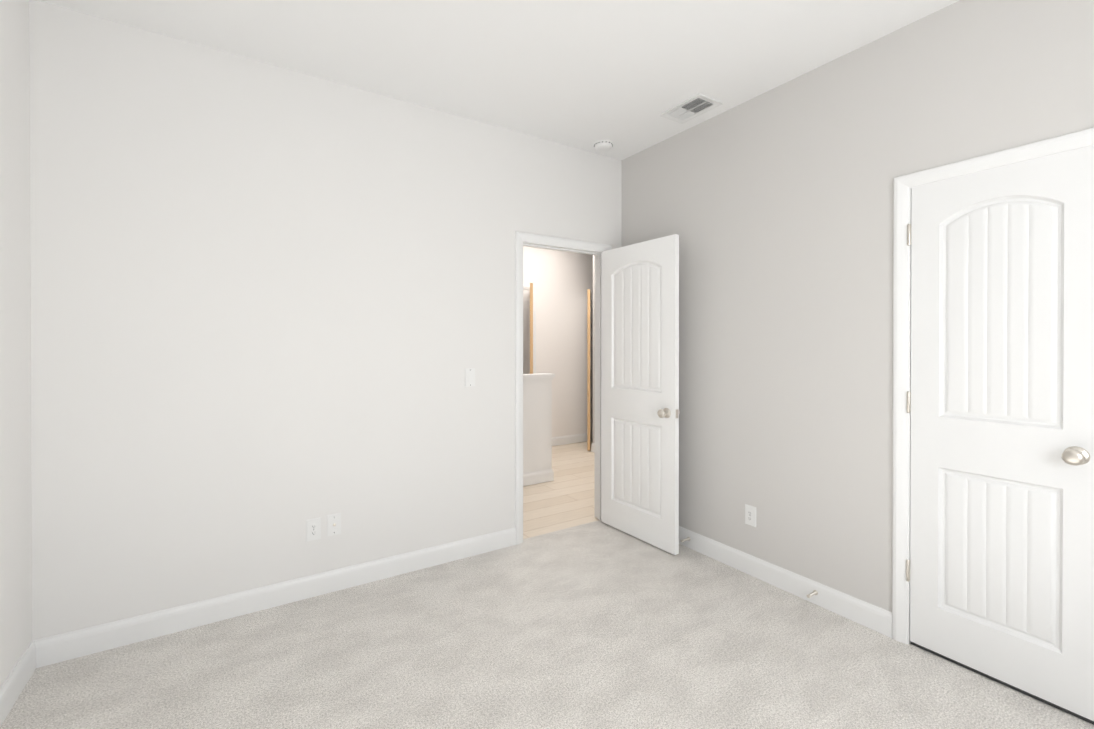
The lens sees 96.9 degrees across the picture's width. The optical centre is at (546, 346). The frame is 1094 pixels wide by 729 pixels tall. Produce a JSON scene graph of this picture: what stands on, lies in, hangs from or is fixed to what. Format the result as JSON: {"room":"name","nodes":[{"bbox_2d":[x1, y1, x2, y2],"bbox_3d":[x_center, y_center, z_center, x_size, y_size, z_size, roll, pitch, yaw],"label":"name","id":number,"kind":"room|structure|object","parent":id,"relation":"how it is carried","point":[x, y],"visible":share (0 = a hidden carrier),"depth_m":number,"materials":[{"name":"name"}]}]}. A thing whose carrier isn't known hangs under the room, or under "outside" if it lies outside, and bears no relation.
{"room":"empty bedroom","nodes":[
{"label":"empty bedroom","id":0,"kind":"room"},
{"bbox_2d":[0,0,31,687],"bbox_3d":[-1.127,-0.046,0.341,0.115,2.781,3.915,0,0,-33],"label":"wall","id":1,"kind":"structure","parent":0,"point":[15,488],"depth_m":1.87,"materials":[{"name":"white paint"}]},
{"bbox_2d":[0,639,39,726],"bbox_3d":[-1.105,1.287,0.430,0.014,0.113,3.800,0,0,-33],"label":"baseboard","id":2,"kind":"structure","parent":1,"relation":"attached to","point":[18,678],"depth_m":1.86,"materials":[{"name":"white paint"}]},
{"bbox_2d":[29,0,621,640],"bbox_3d":[-0.813,-0.058,2.947,3.479,2.781,0.115,0,0,-33],"label":"wall","id":3,"kind":"structure","parent":0,"point":[271,310],"depth_m":2.44,"materials":[{"name":"white paint"}]},
{"bbox_2d":[40,528,515,666],"bbox_3d":[-1.164,1.278,2.648,2.269,0.113,0.014,0,0,-33],"label":"baseboard","id":4,"kind":"structure","parent":3,"relation":"attached to","point":[46,651],"depth_m":2.43,"materials":[{"name":"white paint"}]},
{"bbox_2d":[306,517,320,541],"bbox_3d":[-1.249,0.978,2.594,0.070,0.115,0.010,0,0,-33],"label":"outlet","id":5,"kind":"object","parent":3,"relation":"attached to","point":[313,528],"visible":1,"depth_m":2.59,"materials":[{"name":"white plastic"}]},
{"bbox_2d":[327,513,340,535],"bbox_3d":[-1.161,0.972,2.647,0.070,0.115,0.017,0,0,-33],"label":"outlet","id":6,"kind":"object","parent":3,"relation":"attached to","point":[333,524],"visible":1,"depth_m":2.65,"materials":[{"name":"white plastic"}]},
{"bbox_2d":[465,368,474,386],"bbox_3d":[-0.488,0.195,3.083,0.070,0.115,0.012,0,0,-33],"label":"light switch","id":7,"kind":"object","parent":3,"relation":"attached to","point":[469,377],"visible":1,"depth_m":3.08,"materials":[{"name":"white plastic"}]},
{"bbox_2d":[515,231,611,544],"bbox_3d":[0.105,0.276,3.546,0.842,2.108,0.155,0,0,-33],"label":"door frame","id":8,"kind":"structure","parent":3,"relation":"attached to","point":[520,237],"depth_m":3.35,"materials":[{"name":"white paint"}]},
{"bbox_2d":[601,234,679,554],"bbox_3d":[0.622,0.303,3.373,0.167,2.032,0.723,0,0,-34],"label":"bedroom door","id":9,"kind":"structure","parent":3,"relation":"in","point":[640,411],"depth_m":3.31,"materials":[{"name":"white paint"}]},
{"bbox_2d":[38,0,958,159],"bbox_3d":[0.252,-1.491,1.298,3.479,0.100,4.030,0,0,-33],"label":"ceiling","id":10,"kind":"structure","parent":0,"point":[621,75],"depth_m":2.33,"materials":[{"name":"white paint"}]},
{"bbox_2d":[594,140,612,150],"bbox_3d":[0.403,-1.431,3.464,0.140,0.039,0.140,0,0,-33],"label":"smoke detector","id":11,"kind":"object","parent":10,"relation":"attached to","point":[603,145],"visible":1,"depth_m":3.42,"materials":[{"name":"white plastic"}]},
{"bbox_2d":[660,93,721,123],"bbox_3d":[0.871,-1.440,2.948,0.205,0.016,0.305,0,0,-33],"label":"ceiling vent","id":12,"kind":"object","parent":10,"relation":"in","point":[698,104],"visible":1,"depth_m":2.94,"materials":[{"name":"metal"}]},
{"bbox_2d":[523,380,551,473],"bbox_3d":[-0.973,0.815,4.210,2.352,1.025,0.120,0,0,-33],"label":"wall","id":13,"kind":"structure","parent":0,"point":[537,425],"depth_m":4.71,"materials":[{"name":"white paint"}]},
{"bbox_2d":[523,469,553,485],"bbox_3d":[-0.925,1.271,4.179,2.336,0.113,0.042,0,0,-33],"label":"baseboard","id":14,"kind":"structure","parent":13,"relation":"attached to","point":[532,478],"depth_m":4.70,"materials":[{"name":"white paint"}]},
{"bbox_2d":[523,373,554,380],"bbox_3d":[-0.962,0.299,4.214,2.377,0.057,0.170,0,0,-33],"label":"trim","id":15,"kind":"structure","parent":13,"relation":"on","point":[538,376],"depth_m":4.70,"materials":[{"name":"white paint"}]},
{"bbox_2d":[0,520,1093,728],"bbox_3d":[0.273,1.390,1.279,3.479,0.100,3.955,0,0,-33],"label":"floor carpet","id":16,"kind":"object","parent":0,"point":[599,624],"visible":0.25,"depth_m":2.04,"materials":[{"name":"grey carpet"}]},
{"bbox_2d":[523,246,592,436],"bbox_3d":[-0.570,-0.071,6.096,5.315,2.781,0.115,0,0,-33],"label":"wall","id":17,"kind":"structure","parent":0,"point":[562,281],"depth_m":6.50,"materials":[{"name":"white paint"}]},
{"bbox_2d":[523,285,535,373],"bbox_3d":[-0.508,0.209,6.059,0.864,1.995,0.018,0,0,-33],"label":"door frame","id":18,"kind":"structure","parent":17,"relation":"attached to","point":[526,287],"depth_m":6.27,"materials":[{"name":"white paint"}]},
{"bbox_2d":[530,283,532,373],"bbox_3d":[-0.189,0.293,5.853,0.163,2.030,0.760,0,0,-2],"label":"door frame","id":19,"kind":"structure","parent":17,"relation":"in","point":[531,328],"depth_m":5.47,"materials":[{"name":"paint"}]},
{"bbox_2d":[552,432,592,445],"bbox_3d":[-0.537,1.263,6.046,5.080,0.113,0.014,0,0,-33],"label":"baseboard","id":20,"kind":"structure","parent":17,"relation":"attached to","point":[561,440],"depth_m":6.59,"materials":[{"name":"white paint"}]},
{"bbox_2d":[523,441,598,538],"bbox_3d":[0.102,1.376,5.066,5.315,0.096,2.585,0,0,-33],"label":"floor","id":21,"kind":"structure","parent":0,"point":[565,499],"depth_m":4.34,"materials":[{"name":"brown wood"}]},
{"bbox_2d":[593,255,594,442],"bbox_3d":[1.092,-0.068,5.399,0.115,2.781,1.725,0,0,-33],"label":"wall","id":22,"kind":"structure","parent":0,"point":[593,348],"depth_m":6.07,"materials":[{"name":"white paint"}]},
{"bbox_2d":[587,289,590,449],"bbox_3d":[0.562,0.291,6.413,0.043,2.030,0.610,0,0,7],"label":"hall door","id":23,"kind":"structure","parent":22,"relation":"in","point":[588,369],"depth_m":6.11,"materials":[{"name":"brown wood"}]},
{"bbox_2d":[591,443,594,452],"bbox_3d":[1.060,1.266,5.335,0.014,0.113,1.835,0,0,-33],"label":"baseboard","id":24,"kind":"structure","parent":22,"relation":"attached to","point":[593,444],"depth_m":6.07,"materials":[{"name":"white paint"}]},
{"bbox_2d":[622,0,1093,611],"bbox_3d":[1.695,-0.054,2.172,0.115,2.781,3.915,0,0,-33],"label":"wall","id":25,"kind":"structure","parent":0,"point":[772,208],"depth_m":2.50,"materials":[{"name":"white paint"}]},
{"bbox_2d":[745,504,755,526],"bbox_3d":[1.191,0.988,2.838,0.010,0.115,0.070,0,0,-33],"label":"electrical outlet","id":26,"kind":"object","parent":25,"relation":"attached to","point":[750,515],"visible":1,"depth_m":2.83,"materials":[{"name":"white plastic"}]},
{"bbox_2d":[679,526,891,637],"bbox_3d":[1.070,1.276,2.998,0.039,0.113,1.858,0,0,-33],"label":"baseboard","id":27,"kind":"structure","parent":25,"relation":"attached to","point":[878,619],"depth_m":2.61,"materials":[{"name":"white paint"}]},
{"bbox_2d":[806,590,817,597],"bbox_3d":[1.361,1.273,2.492,0.075,0.023,0.024,0,0,-33],"label":"spring door stop","id":28,"kind":"object","parent":27,"relation":"attached to","point":[814,592],"visible":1,"depth_m":2.49,"materials":[{"name":"silver metal"}]},
{"bbox_2d":[892,127,1093,643],"bbox_3d":[1.992,0.307,1.716,0.118,2.063,1.199,0,0,-33],"label":"door frame","id":29,"kind":"structure","parent":25,"relation":"attached to","point":[909,457],"depth_m":2.17,"materials":[{"name":"white paint"}]},
{"bbox_2d":[906,146,1093,724],"bbox_3d":[1.769,0.312,1.924,0.101,2.046,0.587,0,0,-33],"label":"closet door","id":30,"kind":"structure","parent":25,"relation":"in","point":[1000,562],"depth_m":1.90,"materials":[{"name":"white paint"}]}
]}

